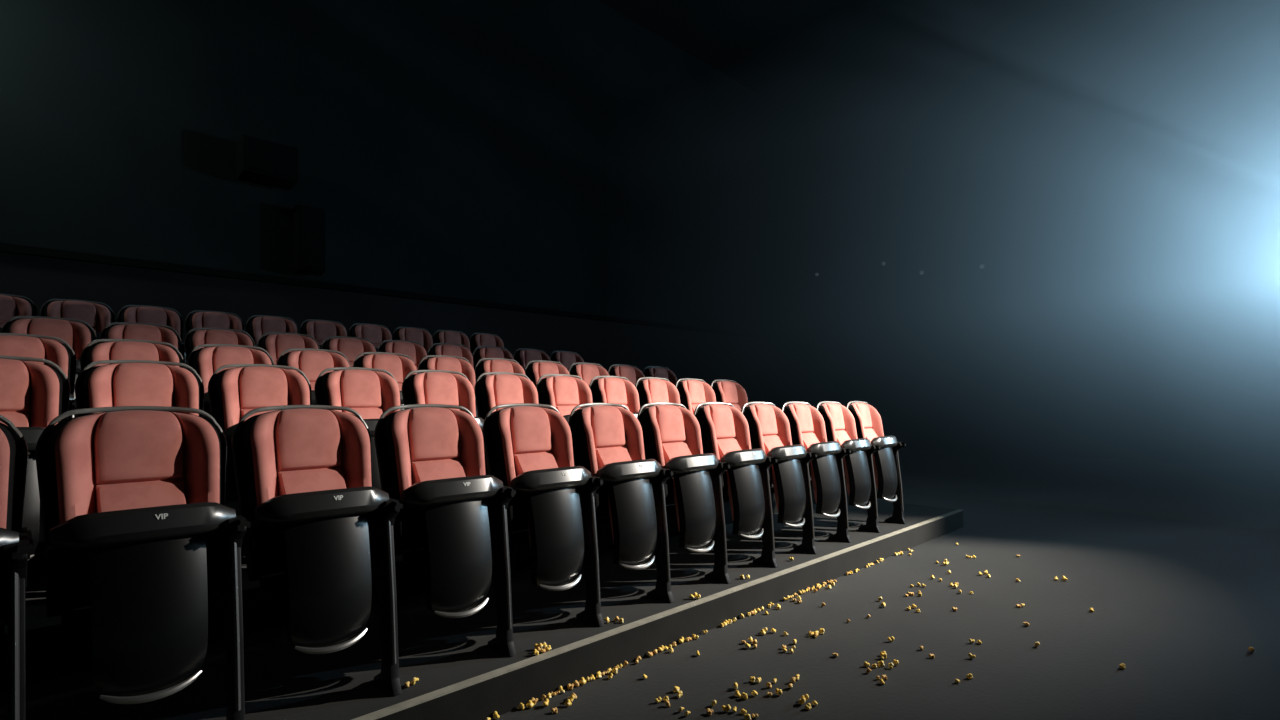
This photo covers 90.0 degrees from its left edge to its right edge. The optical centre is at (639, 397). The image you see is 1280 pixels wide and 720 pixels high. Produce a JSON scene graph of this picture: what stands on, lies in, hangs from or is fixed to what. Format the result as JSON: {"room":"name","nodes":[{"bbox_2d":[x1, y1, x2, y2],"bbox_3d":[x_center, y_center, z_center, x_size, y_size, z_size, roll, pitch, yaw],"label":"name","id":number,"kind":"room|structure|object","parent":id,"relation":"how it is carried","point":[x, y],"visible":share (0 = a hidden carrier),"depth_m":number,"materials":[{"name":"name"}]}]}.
{"room":"movie theater auditorium","nodes":[
{"label":"movie theater auditorium","id":0,"kind":"room"},
{"bbox_2d":[0,0,805,408],"bbox_3d":[-2.439,-3.252,10.925,20.000,9.000,0.100,0,0,-45],"label":"wall","id":1,"kind":"structure","parent":0,"point":[562,155],"depth_m":9.85,"materials":[{"name":"black paint"}]},
{"bbox_2d":[236,134,297,190],"bbox_3d":[-4.772,-2.973,8.166,0.620,0.478,0.502,0,0,-45],"label":"loudspeaker","id":2,"kind":"object","parent":1,"relation":"attached to","point":[258,161],"visible":1,"depth_m":7.99,"materials":[{"name":"black"}]},
{"bbox_2d":[246,137,295,177],"bbox_3d":[-4.599,-2.997,7.994,0.560,0.370,0.013,0,0,-45],"label":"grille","id":3,"kind":"object","parent":2,"relation":"attached to","point":[265,157],"depth_m":7.98,"materials":[{"name":"black"}]},
{"bbox_2d":[0,252,806,406],"bbox_3d":[-2.392,-0.632,10.877,20.000,1.760,0.034,0,0,-45],"label":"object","id":4,"kind":"structure","parent":1,"relation":"attached to","point":[771,371],"depth_m":10.00,"materials":[{"name":"black"}]},
{"bbox_2d":[0,242,808,343],"bbox_3d":[-2.372,-1.557,10.857,20.000,0.090,0.089,0,0,-45],"label":"trim","id":5,"kind":"structure","parent":1,"relation":"attached to","point":[4,247],"depth_m":8.74,"materials":[{"name":"black"}]},
{"bbox_3d":[-4.454,-2.094,8.584,0.340,0.877,0.362,0,0,-45],"label":"loudspeaker","id":6,"kind":"object","parent":1,"relation":"attached to","visible":0},
{"bbox_2d":[301,207,323,267],"bbox_3d":[-4.331,-2.117,8.460,0.280,0.770,0.013,0,0,-45],"label":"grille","id":7,"kind":"object","parent":6,"relation":"attached to","point":[312,218],"depth_m":8.45,"materials":[{"name":"black"}]},
{"bbox_2d":[598,0,1159,121],"bbox_3d":[2.333,-7.802,6.152,20.000,0.100,13.400,0,0,-45],"label":"ceiling","id":8,"kind":"structure","parent":0,"point":[813,59],"depth_m":13.61,"materials":[{"name":"black paint"}]},
{"bbox_2d":[490,448,1279,719],"bbox_3d":[2.333,1.298,6.152,20.000,0.100,13.400,0,0,-45],"label":"floor","id":9,"kind":"structure","parent":0,"point":[1177,565],"depth_m":3.56,"materials":[{"name":"concrete"}]},
{"bbox_2d":[0,480,847,690],"bbox_3d":[-1.802,1.064,3.641,10.600,0.368,0.980,0,0,-45],"label":"platform","id":10,"kind":"object","parent":9,"relation":"on","point":[53,650],"visible":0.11,"depth_m":2.92,"materials":[{"name":"carpet"}]},
{"bbox_2d":[0,355,71,612],"bbox_3d":[-2.629,0.350,2.548,0.564,1.060,0.390,0,0,-45],"label":"seat","id":11,"kind":"object","parent":10,"relation":"on","point":[32,394],"visible":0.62,"depth_m":2.67,"materials":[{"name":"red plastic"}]},
{"bbox_2d":[0,358,62,426],"bbox_3d":[-2.645,0.018,2.613,0.433,0.370,0.181,0,0,-45],"label":"cushion","id":12,"kind":"object","parent":11,"relation":"on","point":[31,393],"depth_m":2.69,"materials":[{"name":"red fabric"}]},
{"bbox_2d":[75,360,215,586],"bbox_3d":[-2.251,0.350,2.927,0.489,1.060,0.390,0,0,-45],"label":"seat","id":13,"kind":"object","parent":10,"relation":"on","point":[124,382],"visible":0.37,"depth_m":2.96,"materials":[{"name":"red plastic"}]},
{"bbox_2d":[82,363,199,415],"bbox_3d":[-2.293,0.018,2.966,0.433,0.370,0.181,0,0,-45],"label":"cushion","id":14,"kind":"object","parent":13,"relation":"on","point":[117,384],"depth_m":2.96,"materials":[{"name":"red fabric"}]},
{"bbox_2d":[208,364,311,487],"bbox_3d":[-1.898,0.350,3.279,0.489,1.060,0.390,0,0,-45],"label":"seat","id":15,"kind":"object","parent":10,"relation":"on","point":[233,392],"visible":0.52,"depth_m":3.27,"materials":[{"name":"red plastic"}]},
{"bbox_2d":[214,366,309,429],"bbox_3d":[-1.941,0.018,3.318,0.433,0.370,0.181,0,0,-45],"label":"cushion","id":16,"kind":"object","parent":15,"relation":"on","point":[240,390],"depth_m":3.28,"materials":[{"name":"red fabric"}]},
{"bbox_2d":[314,367,420,550],"bbox_3d":[-1.546,0.350,3.631,0.489,1.060,0.390,0,0,-45],"label":"seat","id":17,"kind":"object","parent":10,"relation":"on","point":[369,392],"visible":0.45,"depth_m":3.64,"materials":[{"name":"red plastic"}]},
{"bbox_2d":[320,369,399,418],"bbox_3d":[-1.589,0.018,3.670,0.433,0.370,0.181,0,0,-45],"label":"cushion","id":18,"kind":"object","parent":17,"relation":"on","point":[369,392],"depth_m":3.66,"materials":[{"name":"red fabric"}]},
{"bbox_2d":[402,370,488,474],"bbox_3d":[-1.194,0.350,3.983,0.489,1.060,0.390,0,0,-45],"label":"seat","id":19,"kind":"object","parent":10,"relation":"on","point":[444,387],"visible":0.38,"depth_m":4.01,"materials":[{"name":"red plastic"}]},
{"bbox_2d":[406,372,475,416],"bbox_3d":[-1.237,0.018,4.022,0.433,0.370,0.181,0,0,-45],"label":"cushion","id":20,"kind":"object","parent":19,"relation":"on","point":[446,388],"depth_m":4.02,"materials":[{"name":"red fabric"}]},
{"bbox_2d":[474,372,537,419],"bbox_3d":[-0.842,0.350,4.335,0.489,1.060,0.390,0,0,-45],"label":"seat","id":21,"kind":"object","parent":10,"relation":"on","point":[498,388],"visible":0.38,"depth_m":4.34,"materials":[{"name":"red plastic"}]},
{"bbox_2d":[536,374,609,516],"bbox_3d":[-0.490,0.350,4.687,0.489,1.060,0.390,0,0,-45],"label":"seat","id":22,"kind":"object","parent":10,"relation":"on","point":[564,392],"visible":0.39,"depth_m":4.70,"materials":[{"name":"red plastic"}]},
{"bbox_2d":[540,376,592,415],"bbox_3d":[-0.532,0.018,4.726,0.433,0.370,0.181,0,0,-45],"label":"cushion","id":23,"kind":"object","parent":22,"relation":"on","point":[564,393],"depth_m":4.70,"materials":[{"name":"red fabric"}]},
{"bbox_2d":[589,376,639,417],"bbox_3d":[-0.138,0.350,5.039,0.489,1.060,0.390,0,0,-45],"label":"seat","id":24,"kind":"object","parent":10,"relation":"on","point":[604,389],"visible":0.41,"depth_m":5.07,"materials":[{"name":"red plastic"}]},
{"bbox_2d":[635,377,680,407],"bbox_3d":[0.214,0.350,5.392,0.489,1.060,0.390,0,0,-45],"label":"seat","id":25,"kind":"object","parent":10,"relation":"on","point":[650,389],"visible":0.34,"depth_m":5.41,"materials":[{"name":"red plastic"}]},
{"bbox_2d":[675,378,727,494],"bbox_3d":[0.567,0.350,5.744,0.489,1.060,0.390,0,0,-45],"label":"seat","id":26,"kind":"object","parent":10,"relation":"on","point":[692,392],"visible":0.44,"depth_m":5.75,"materials":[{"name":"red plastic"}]},
{"bbox_2d":[678,380,715,413],"bbox_3d":[0.524,0.018,5.783,0.433,0.370,0.181,0,0,-45],"label":"cushion","id":27,"kind":"object","parent":26,"relation":"on","point":[692,393],"depth_m":5.75,"materials":[{"name":"red fabric"}]},
{"bbox_2d":[711,379,747,410],"bbox_3d":[0.919,0.350,6.096,0.489,1.060,0.390,0,0,-45],"label":"seat","id":28,"kind":"object","parent":10,"relation":"on","point":[726,391],"visible":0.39,"depth_m":6.13,"materials":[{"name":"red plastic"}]},
{"bbox_2d":[0,497,962,719],"bbox_3d":[-1.035,1.167,2.874,10.600,0.162,1.190,0,0,-45],"label":"platform","id":29,"kind":"object","parent":9,"relation":"on","point":[282,682],"visible":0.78,"depth_m":2.87,"materials":[{"name":"carpet"}]},
{"bbox_2d":[0,415,34,719],"bbox_3d":[-1.901,0.556,1.593,0.564,1.060,0.390,0,0,-45],"label":"seat","id":30,"kind":"object","parent":29,"relation":"on","point":[16,542],"visible":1,"depth_m":1.69,"materials":[{"name":"black plastic"}]},
{"bbox_2d":[0,424,16,529],"bbox_3d":[-1.917,0.224,1.658,0.433,0.370,0.181,0,0,-45],"label":"cushion","id":31,"kind":"object","parent":30,"relation":"on","point":[8,432],"depth_m":1.78,"materials":[{"name":"red fabric"}]},
{"bbox_2d":[35,406,250,719],"bbox_3d":[-1.522,0.556,1.972,0.489,1.060,0.390,0,0,-45],"label":"seat","id":32,"kind":"object","parent":29,"relation":"on","point":[137,524],"visible":1,"depth_m":1.90,"materials":[{"name":"black plastic"}]},
{"bbox_2d":[47,410,220,527],"bbox_3d":[-1.565,0.224,2.010,0.433,0.370,0.181,0,0,-45],"label":"cushion","id":33,"kind":"object","parent":32,"relation":"on","point":[107,460],"depth_m":1.99,"materials":[{"name":"red fabric"}]},
{"bbox_2d":[231,405,402,695],"bbox_3d":[-1.170,0.556,2.324,0.489,1.060,0.390,0,0,-45],"label":"seat","id":34,"kind":"object","parent":29,"relation":"on","point":[311,504],"visible":0.99,"depth_m":2.25,"materials":[{"name":"black plastic"}]},
{"bbox_2d":[240,408,371,517],"bbox_3d":[-1.213,0.224,2.363,0.433,0.370,0.181,0,0,-45],"label":"cushion","id":35,"kind":"object","parent":34,"relation":"on","point":[283,451],"depth_m":2.33,"materials":[{"name":"red fabric"}]},
{"bbox_2d":[374,404,515,656],"bbox_3d":[-0.818,0.556,2.676,0.489,1.060,0.390,0,0,-45],"label":"seat","id":36,"kind":"object","parent":29,"relation":"on","point":[431,460],"visible":0.99,"depth_m":2.61,"materials":[{"name":"black plastic"}]},
{"bbox_2d":[381,407,484,501],"bbox_3d":[-0.861,0.224,2.715,0.433,0.370,0.181,0,0,-45],"label":"cushion","id":37,"kind":"object","parent":36,"relation":"on","point":[419,444],"depth_m":2.68,"materials":[{"name":"red fabric"}]},
{"bbox_2d":[483,403,603,626],"bbox_3d":[-0.466,0.556,3.028,0.489,1.060,0.390,0,0,-45],"label":"seat","id":38,"kind":"object","parent":29,"relation":"on","point":[528,446],"visible":0.94,"depth_m":2.96,"materials":[{"name":"black plastic"}]},
{"bbox_2d":[488,406,573,486],"bbox_3d":[-0.509,0.224,3.067,0.433,0.370,0.181,0,0,-45],"label":"cushion","id":39,"kind":"object","parent":38,"relation":"on","point":[521,439],"depth_m":3.03,"materials":[{"name":"red fabric"}]},
{"bbox_2d":[568,403,673,602],"bbox_3d":[-0.114,0.556,3.380,0.489,1.060,0.390,0,0,-45],"label":"seat","id":40,"kind":"object","parent":29,"relation":"on","point":[607,439],"visible":0.96,"depth_m":3.31,"materials":[{"name":"black plastic"}]},
{"bbox_2d":[573,405,644,476],"bbox_3d":[-0.157,0.224,3.419,0.433,0.370,0.181,0,0,-45],"label":"cushion","id":41,"kind":"object","parent":40,"relation":"on","point":[602,434],"depth_m":3.38,"materials":[{"name":"red fabric"}]},
{"bbox_2d":[352,509,963,719],"bbox_3d":[-0.629,1.087,2.467,10.600,0.007,0.044,0,0,-45],"label":"trim","id":42,"kind":"structure","parent":29,"relation":"attached to","point":[412,702],"depth_m":2.88,"materials":[{"name":"grey metal"}]},
{"bbox_2d":[637,402,730,583],"bbox_3d":[0.238,0.556,3.732,0.489,1.060,0.390,0,0,-45],"label":"seat","id":43,"kind":"object","parent":29,"relation":"on","point":[671,432],"visible":0.94,"depth_m":3.66,"materials":[{"name":"black plastic"}]},
{"bbox_2d":[641,405,702,467],"bbox_3d":[0.196,0.224,3.771,0.433,0.370,0.181,0,0,-45],"label":"cushion","id":44,"kind":"object","parent":43,"relation":"on","point":[669,431],"depth_m":3.74,"materials":[{"name":"red fabric"}]},
{"bbox_2d":[673,479,679,527],"bbox_3d":[0.284,0.570,3.683,0.218,0.422,0.067,0,0,-45],"label":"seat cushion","id":45,"kind":"object","parent":43,"relation":"on","point":[675,507],"depth_m":3.61,"materials":[{"name":"red fabric"}]},
{"bbox_2d":[694,402,777,567],"bbox_3d":[0.590,0.556,4.085,0.489,1.060,0.390,0,0,-45],"label":"seat","id":46,"kind":"object","parent":29,"relation":"on","point":[725,434],"visible":0.88,"depth_m":4.01,"materials":[{"name":"black plastic"}]},
{"bbox_2d":[697,404,750,461],"bbox_3d":[0.548,0.224,4.123,0.433,0.370,0.181,0,0,-45],"label":"cushion","id":47,"kind":"object","parent":46,"relation":"on","point":[724,428],"depth_m":4.09,"materials":[{"name":"red fabric"}]},
{"bbox_2d":[727,471,733,518],"bbox_3d":[0.636,0.570,4.035,0.218,0.422,0.067,0,0,-45],"label":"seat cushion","id":48,"kind":"object","parent":46,"relation":"on","point":[729,497],"depth_m":3.96,"materials":[{"name":"red fabric"}]},
{"bbox_2d":[741,402,817,553],"bbox_3d":[0.943,0.556,4.437,0.489,1.060,0.390,0,0,-45],"label":"seat","id":49,"kind":"object","parent":29,"relation":"on","point":[769,427],"visible":0.87,"depth_m":4.36,"materials":[{"name":"black plastic"}]},
{"bbox_2d":[744,404,791,455],"bbox_3d":[0.900,0.224,4.476,0.433,0.370,0.181,0,0,-45],"label":"cushion","id":50,"kind":"object","parent":49,"relation":"on","point":[769,427],"depth_m":4.45,"materials":[{"name":"red fabric"}]},
{"bbox_2d":[772,465,778,509],"bbox_3d":[0.988,0.570,4.388,0.218,0.422,0.067,0,0,-45],"label":"seat cushion","id":51,"kind":"object","parent":49,"relation":"on","point":[774,490],"depth_m":4.31,"materials":[{"name":"red fabric"}]},
{"bbox_2d":[781,401,850,542],"bbox_3d":[1.295,0.556,4.789,0.489,1.060,0.390,0,0,-45],"label":"seat","id":52,"kind":"object","parent":29,"relation":"on","point":[807,425],"visible":0.81,"depth_m":4.71,"materials":[{"name":"black plastic"}]},
{"bbox_2d":[784,403,826,451],"bbox_3d":[1.252,0.224,4.828,0.433,0.370,0.181,0,0,-45],"label":"cushion","id":53,"kind":"object","parent":52,"relation":"on","point":[807,425],"depth_m":4.81,"materials":[{"name":"red fabric"}]},
{"bbox_2d":[810,461,816,503],"bbox_3d":[1.340,0.570,4.740,0.218,0.422,0.067,0,0,-45],"label":"seat cushion","id":54,"kind":"object","parent":52,"relation":"on","point":[813,483],"depth_m":4.66,"materials":[{"name":"red fabric"}]},
{"bbox_2d":[816,401,880,532],"bbox_3d":[1.647,0.556,5.141,0.489,1.060,0.390,0,0,-45],"label":"seat","id":55,"kind":"object","parent":29,"relation":"on","point":[840,426],"visible":0.78,"depth_m":5.06,"materials":[{"name":"black plastic"}]},
{"bbox_2d":[819,403,857,445],"bbox_3d":[1.604,0.224,5.180,0.433,0.370,0.181,0,0,-45],"label":"cushion","id":56,"kind":"object","parent":55,"relation":"on","point":[840,426],"depth_m":5.16,"materials":[{"name":"red fabric"}]},
{"bbox_2d":[843,457,849,494],"bbox_3d":[1.692,0.570,5.092,0.218,0.422,0.067,0,0,-45],"label":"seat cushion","id":57,"kind":"object","parent":55,"relation":"on","point":[846,465],"depth_m":5.01,"materials":[{"name":"red fabric"}]},
{"bbox_2d":[846,401,905,523],"bbox_3d":[1.999,0.556,5.493,0.489,1.060,0.390,0,0,-45],"label":"seat","id":58,"kind":"object","parent":29,"relation":"on","point":[868,422],"visible":0.77,"depth_m":5.41,"materials":[{"name":"black plastic"}]},
{"bbox_2d":[848,402,883,441],"bbox_3d":[1.956,0.224,5.532,0.433,0.370,0.181,0,0,-45],"label":"cushion","id":59,"kind":"object","parent":58,"relation":"on","point":[868,422],"depth_m":5.52,"materials":[{"name":"red fabric"}]},
{"bbox_2d":[872,453,877,489],"bbox_3d":[2.044,0.570,5.444,0.218,0.422,0.067,0,0,-45],"label":"seat cushion","id":60,"kind":"object","parent":58,"relation":"on","point":[875,455],"depth_m":5.35,"materials":[{"name":"red fabric"}]},
{"bbox_2d":[722,705,730,711],"bbox_3d":[0.343,1.233,2.545,0.036,0.029,0.022,0,0,-3],"label":"popcorn","id":61,"kind":"object","parent":9,"relation":"on","point":[726,708],"visible":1,"depth_m":2.54,"materials":[{"name":"yellow food"}]},
{"bbox_3d":[-2.573,0.981,4.412,10.600,0.535,1.200,0,0,-45],"label":"platform","id":62,"kind":"object","parent":9,"relation":"on","visible":0},
{"bbox_2d":[0,333,76,418],"bbox_3d":[-3.263,0.183,3.300,0.564,1.060,0.390,0,0,-45],"label":"seat","id":63,"kind":"object","parent":62,"relation":"on","point":[62,355],"visible":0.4,"depth_m":3.45,"materials":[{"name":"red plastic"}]},
{"bbox_2d":[0,335,70,382],"bbox_3d":[-3.279,-0.149,3.365,0.433,0.370,0.181,0,0,-45],"label":"cushion","id":64,"kind":"object","parent":63,"relation":"on","point":[33,346],"depth_m":3.45,"materials":[{"name":"red fabric"}]},
{"bbox_2d":[80,339,183,370],"bbox_3d":[-2.884,0.183,3.679,0.489,1.060,0.390,0,0,-45],"label":"seat","id":65,"kind":"object","parent":62,"relation":"on","point":[111,349],"visible":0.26,"depth_m":3.71,"materials":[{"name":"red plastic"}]},
{"bbox_2d":[187,344,273,418],"bbox_3d":[-2.532,0.183,4.031,0.489,1.060,0.390,0,0,-45],"label":"seat","id":66,"kind":"object","parent":62,"relation":"on","point":[205,361],"visible":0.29,"depth_m":4.02,"materials":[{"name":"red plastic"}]},
{"bbox_2d":[192,346,271,392],"bbox_3d":[-2.575,-0.149,4.070,0.433,0.370,0.181,0,0,-45],"label":"cushion","id":67,"kind":"object","parent":66,"relation":"on","point":[205,361],"depth_m":4.03,"materials":[{"name":"red fabric"}]},
{"bbox_2d":[277,348,350,404],"bbox_3d":[-2.180,0.183,4.383,0.489,1.060,0.390,0,0,-45],"label":"seat","id":68,"kind":"object","parent":62,"relation":"on","point":[311,362],"visible":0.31,"depth_m":4.40,"materials":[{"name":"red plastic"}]},
{"bbox_2d":[281,350,349,389],"bbox_3d":[-2.223,-0.149,4.422,0.433,0.370,0.181,0,0,-45],"label":"cushion","id":69,"kind":"object","parent":68,"relation":"on","point":[311,362],"depth_m":4.40,"materials":[{"name":"red fabric"}]},
{"bbox_2d":[353,352,416,409],"bbox_3d":[-1.828,0.183,4.735,0.489,1.060,0.390,0,0,-45],"label":"seat","id":70,"kind":"object","parent":62,"relation":"on","point":[399,366],"visible":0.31,"depth_m":4.79,"materials":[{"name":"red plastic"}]},
{"bbox_2d":[357,354,416,390],"bbox_3d":[-1.871,-0.149,4.774,0.433,0.370,0.181,0,0,-45],"label":"cushion","id":71,"kind":"object","parent":70,"relation":"on","point":[399,366],"depth_m":4.80,"materials":[{"name":"red fabric"}]},
{"bbox_2d":[418,355,477,416],"bbox_3d":[-1.476,0.183,5.087,0.489,1.060,0.390,0,0,-45],"label":"seat","id":72,"kind":"object","parent":62,"relation":"on","point":[437,362],"visible":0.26,"depth_m":5.14,"materials":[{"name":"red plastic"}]},
{"bbox_2d":[422,357,475,388],"bbox_3d":[-1.518,-0.149,5.126,0.433,0.370,0.181,0,0,-45],"label":"cushion","id":73,"kind":"object","parent":72,"relation":"on","point":[434,363],"depth_m":5.15,"materials":[{"name":"red fabric"}]},
{"bbox_2d":[475,358,524,380],"bbox_3d":[-1.124,0.183,5.439,0.489,1.060,0.390,0,0,-45],"label":"seat","id":74,"kind":"object","parent":62,"relation":"on","point":[490,364],"visible":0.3,"depth_m":5.46,"materials":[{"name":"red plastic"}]},
{"bbox_2d":[525,360,569,386],"bbox_3d":[-0.772,0.183,5.792,0.489,1.060,0.390,0,0,-45],"label":"seat","id":75,"kind":"object","parent":62,"relation":"on","point":[533,371],"visible":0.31,"depth_m":5.79,"materials":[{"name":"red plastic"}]},
{"bbox_2d":[569,362,608,385],"bbox_3d":[-0.419,0.183,6.144,0.489,1.060,0.390,0,0,-45],"label":"seat","id":76,"kind":"object","parent":62,"relation":"on","point":[587,372],"visible":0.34,"depth_m":6.16,"materials":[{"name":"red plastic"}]},
{"bbox_2d":[608,364,644,385],"bbox_3d":[-0.067,0.183,6.496,0.489,1.060,0.390,0,0,-45],"label":"seat","id":77,"kind":"object","parent":62,"relation":"on","point":[632,373],"visible":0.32,"depth_m":6.54,"materials":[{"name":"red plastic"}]},
{"bbox_2d":[643,366,677,384],"bbox_3d":[0.285,0.183,6.848,0.489,1.060,0.390,0,0,-45],"label":"seat","id":78,"kind":"object","parent":62,"relation":"on","point":[651,371],"visible":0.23,"depth_m":6.89,"materials":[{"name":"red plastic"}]},
{"bbox_3d":[-3.464,0.875,5.303,10.600,0.747,1.320,0,0,-45],"label":"platform","id":79,"kind":"object","parent":9,"relation":"on","visible":0},
{"bbox_2d":[1,316,96,398],"bbox_3d":[-3.980,-0.029,4.280,0.564,1.060,0.390,0,0,-45],"label":"seat","id":80,"kind":"object","parent":79,"relation":"on","point":[78,336],"visible":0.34,"depth_m":4.37,"materials":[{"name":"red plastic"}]},
{"bbox_2d":[6,318,92,358],"bbox_3d":[-3.996,-0.361,4.345,0.433,0.370,0.181,0,0,-45],"label":"cushion","id":81,"kind":"object","parent":80,"relation":"on","point":[78,335],"depth_m":4.38,"materials":[{"name":"red fabric"}]},
{"bbox_2d":[100,322,181,352],"bbox_3d":[-3.602,-0.029,4.659,0.489,1.060,0.390,0,0,-45],"label":"seat","id":82,"kind":"object","parent":79,"relation":"on","point":[129,330],"visible":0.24,"depth_m":4.71,"materials":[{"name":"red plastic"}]},
{"bbox_2d":[184,328,254,368],"bbox_3d":[-3.249,-0.029,5.011,0.489,1.060,0.390,0,0,-45],"label":"seat","id":83,"kind":"object","parent":79,"relation":"on","point":[193,339],"visible":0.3,"depth_m":5.03,"materials":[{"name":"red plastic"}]},
{"bbox_2d":[188,329,252,354],"bbox_3d":[-3.292,-0.361,5.050,0.433,0.370,0.181,0,0,-45],"label":"cushion","id":84,"kind":"object","parent":83,"relation":"on","point":[202,336],"depth_m":5.04,"materials":[{"name":"red fabric"}]},
{"bbox_2d":[257,332,318,364],"bbox_3d":[-2.897,-0.029,5.363,0.489,1.060,0.390,0,0,-45],"label":"seat","id":85,"kind":"object","parent":79,"relation":"on","point":[275,344],"visible":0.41,"depth_m":5.37,"materials":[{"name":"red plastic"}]},
{"bbox_2d":[321,336,375,366],"bbox_3d":[-2.545,-0.029,5.715,0.489,1.060,0.390,0,0,-45],"label":"seat","id":86,"kind":"object","parent":79,"relation":"on","point":[351,347],"visible":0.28,"depth_m":5.75,"materials":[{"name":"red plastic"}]},
{"bbox_2d":[378,340,426,373],"bbox_3d":[-2.193,-0.029,6.067,0.489,1.060,0.390,0,0,-45],"label":"seat","id":87,"kind":"object","parent":79,"relation":"on","point":[416,352],"visible":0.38,"depth_m":6.13,"materials":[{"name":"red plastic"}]},
{"bbox_2d":[428,343,475,380],"bbox_3d":[-1.841,-0.029,6.419,0.489,1.060,0.390,0,0,-45],"label":"seat","id":88,"kind":"object","parent":79,"relation":"on","point":[449,349],"visible":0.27,"depth_m":6.46,"materials":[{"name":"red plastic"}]},
{"bbox_2d":[431,344,473,368],"bbox_3d":[-1.883,-0.361,6.458,0.433,0.370,0.181,0,0,-45],"label":"cushion","id":89,"kind":"object","parent":88,"relation":"on","point":[439,349],"depth_m":6.47,"materials":[{"name":"red fabric"}]},
{"bbox_2d":[473,346,513,368],"bbox_3d":[-1.489,-0.029,6.771,0.489,1.060,0.390,0,0,-45],"label":"seat","id":90,"kind":"object","parent":79,"relation":"on","point":[486,351],"visible":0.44,"depth_m":6.78,"materials":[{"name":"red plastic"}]},
{"bbox_2d":[513,348,550,370],"bbox_3d":[-1.137,-0.029,7.123,0.489,1.060,0.390,0,0,-45],"label":"seat","id":91,"kind":"object","parent":79,"relation":"on","point":[524,355],"visible":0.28,"depth_m":7.12,"materials":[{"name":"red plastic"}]},
{"bbox_2d":[550,351,583,371],"bbox_3d":[-0.784,-0.029,7.476,0.489,1.060,0.390,0,0,-45],"label":"seat","id":92,"kind":"object","parent":79,"relation":"on","point":[567,358],"visible":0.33,"depth_m":7.49,"materials":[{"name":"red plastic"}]},
{"bbox_3d":[-4.829,0.732,6.668,10.600,1.033,2.541,0,0,-45],"label":"platform","id":93,"kind":"object","parent":9,"relation":"on","visible":0},
{"bbox_2d":[0,294,37,332],"bbox_3d":[-5.102,-0.315,5.024,0.564,1.060,0.390,0,0,-45],"label":"seat","id":94,"kind":"object","parent":93,"relation":"on","point":[11,306],"visible":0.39,"depth_m":5.17,"materials":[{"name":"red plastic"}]},
{"bbox_2d":[40,299,114,342],"bbox_3d":[-4.724,-0.315,5.403,0.489,1.060,0.390,0,0,-45],"label":"seat","id":95,"kind":"object","parent":93,"relation":"on","point":[96,315],"visible":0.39,"depth_m":5.46,"materials":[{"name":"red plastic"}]},
{"bbox_2d":[44,301,111,332],"bbox_3d":[-4.766,-0.647,5.442,0.433,0.370,0.181,0,0,-45],"label":"cushion","id":96,"kind":"object","parent":95,"relation":"on","point":[96,315],"depth_m":5.47,"materials":[{"name":"red fabric"}]},
{"bbox_2d":[117,305,186,368],"bbox_3d":[-4.371,-0.315,5.755,0.489,1.060,0.390,0,0,-45],"label":"seat","id":97,"kind":"object","parent":93,"relation":"on","point":[133,313],"visible":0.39,"depth_m":5.81,"materials":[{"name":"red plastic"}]},
{"bbox_2d":[121,307,180,336],"bbox_3d":[-4.414,-0.647,5.794,0.433,0.370,0.181,0,0,-45],"label":"cushion","id":98,"kind":"object","parent":97,"relation":"on","point":[150,315],"depth_m":5.81,"materials":[{"name":"red fabric"}]},
{"bbox_2d":[185,310,243,333],"bbox_3d":[-4.019,-0.315,6.107,0.489,1.060,0.390,0,0,-45],"label":"seat","id":99,"kind":"object","parent":93,"relation":"on","point":[202,318],"visible":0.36,"depth_m":6.13,"materials":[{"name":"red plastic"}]},
{"bbox_2d":[246,315,298,349],"bbox_3d":[-3.667,-0.315,6.460,0.489,1.060,0.390,0,0,-45],"label":"seat","id":100,"kind":"object","parent":93,"relation":"on","point":[259,325],"visible":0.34,"depth_m":6.46,"materials":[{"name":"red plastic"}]},
{"bbox_2d":[300,319,347,348],"bbox_3d":[-3.315,-0.315,6.812,0.489,1.060,0.390,0,0,-45],"label":"seat","id":101,"kind":"object","parent":93,"relation":"on","point":[319,330],"visible":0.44,"depth_m":6.82,"materials":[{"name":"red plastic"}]},
{"bbox_2d":[349,323,391,351],"bbox_3d":[-2.963,-0.315,7.164,0.489,1.060,0.390,0,0,-45],"label":"seat","id":102,"kind":"object","parent":93,"relation":"on","point":[375,333],"visible":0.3,"depth_m":7.20,"materials":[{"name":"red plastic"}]},
{"bbox_2d":[393,327,432,358],"bbox_3d":[-2.611,-0.315,7.516,0.489,1.060,0.390,0,0,-45],"label":"seat","id":103,"kind":"object","parent":93,"relation":"on","point":[420,335],"visible":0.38,"depth_m":7.56,"materials":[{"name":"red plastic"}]},
{"bbox_2d":[395,328,432,350],"bbox_3d":[-2.653,-0.647,7.555,0.433,0.370,0.181,0,0,-45],"label":"cushion","id":104,"kind":"object","parent":103,"relation":"on","point":[419,335],"depth_m":7.57,"materials":[{"name":"red fabric"}]},
{"bbox_2d":[433,330,474,370],"bbox_3d":[-2.259,-0.315,7.868,0.489,1.060,0.390,0,0,-45],"label":"seat","id":105,"kind":"object","parent":93,"relation":"on","point":[445,336],"visible":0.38,"depth_m":7.90,"materials":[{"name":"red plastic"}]},
{"bbox_2d":[435,331,469,349],"bbox_3d":[-2.301,-0.647,7.907,0.433,0.370,0.181,0,0,-45],"label":"cushion","id":106,"kind":"object","parent":105,"relation":"on","point":[454,337],"depth_m":7.91,"materials":[{"name":"red fabric"}]},
{"bbox_2d":[470,333,503,353],"bbox_3d":[-1.907,-0.315,8.220,0.489,1.060,0.390,0,0,-45],"label":"seat","id":107,"kind":"object","parent":93,"relation":"on","point":[480,339],"visible":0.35,"depth_m":8.23,"materials":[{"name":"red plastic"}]},
{"bbox_2d":[806,0,1279,468],"bbox_3d":[9.440,-3.252,13.258,0.100,9.000,13.400,0,0,-45],"label":"wall","id":108,"kind":"structure","parent":0,"point":[1114,182],"depth_m":13.50,"materials":[{"name":"grey paint"}]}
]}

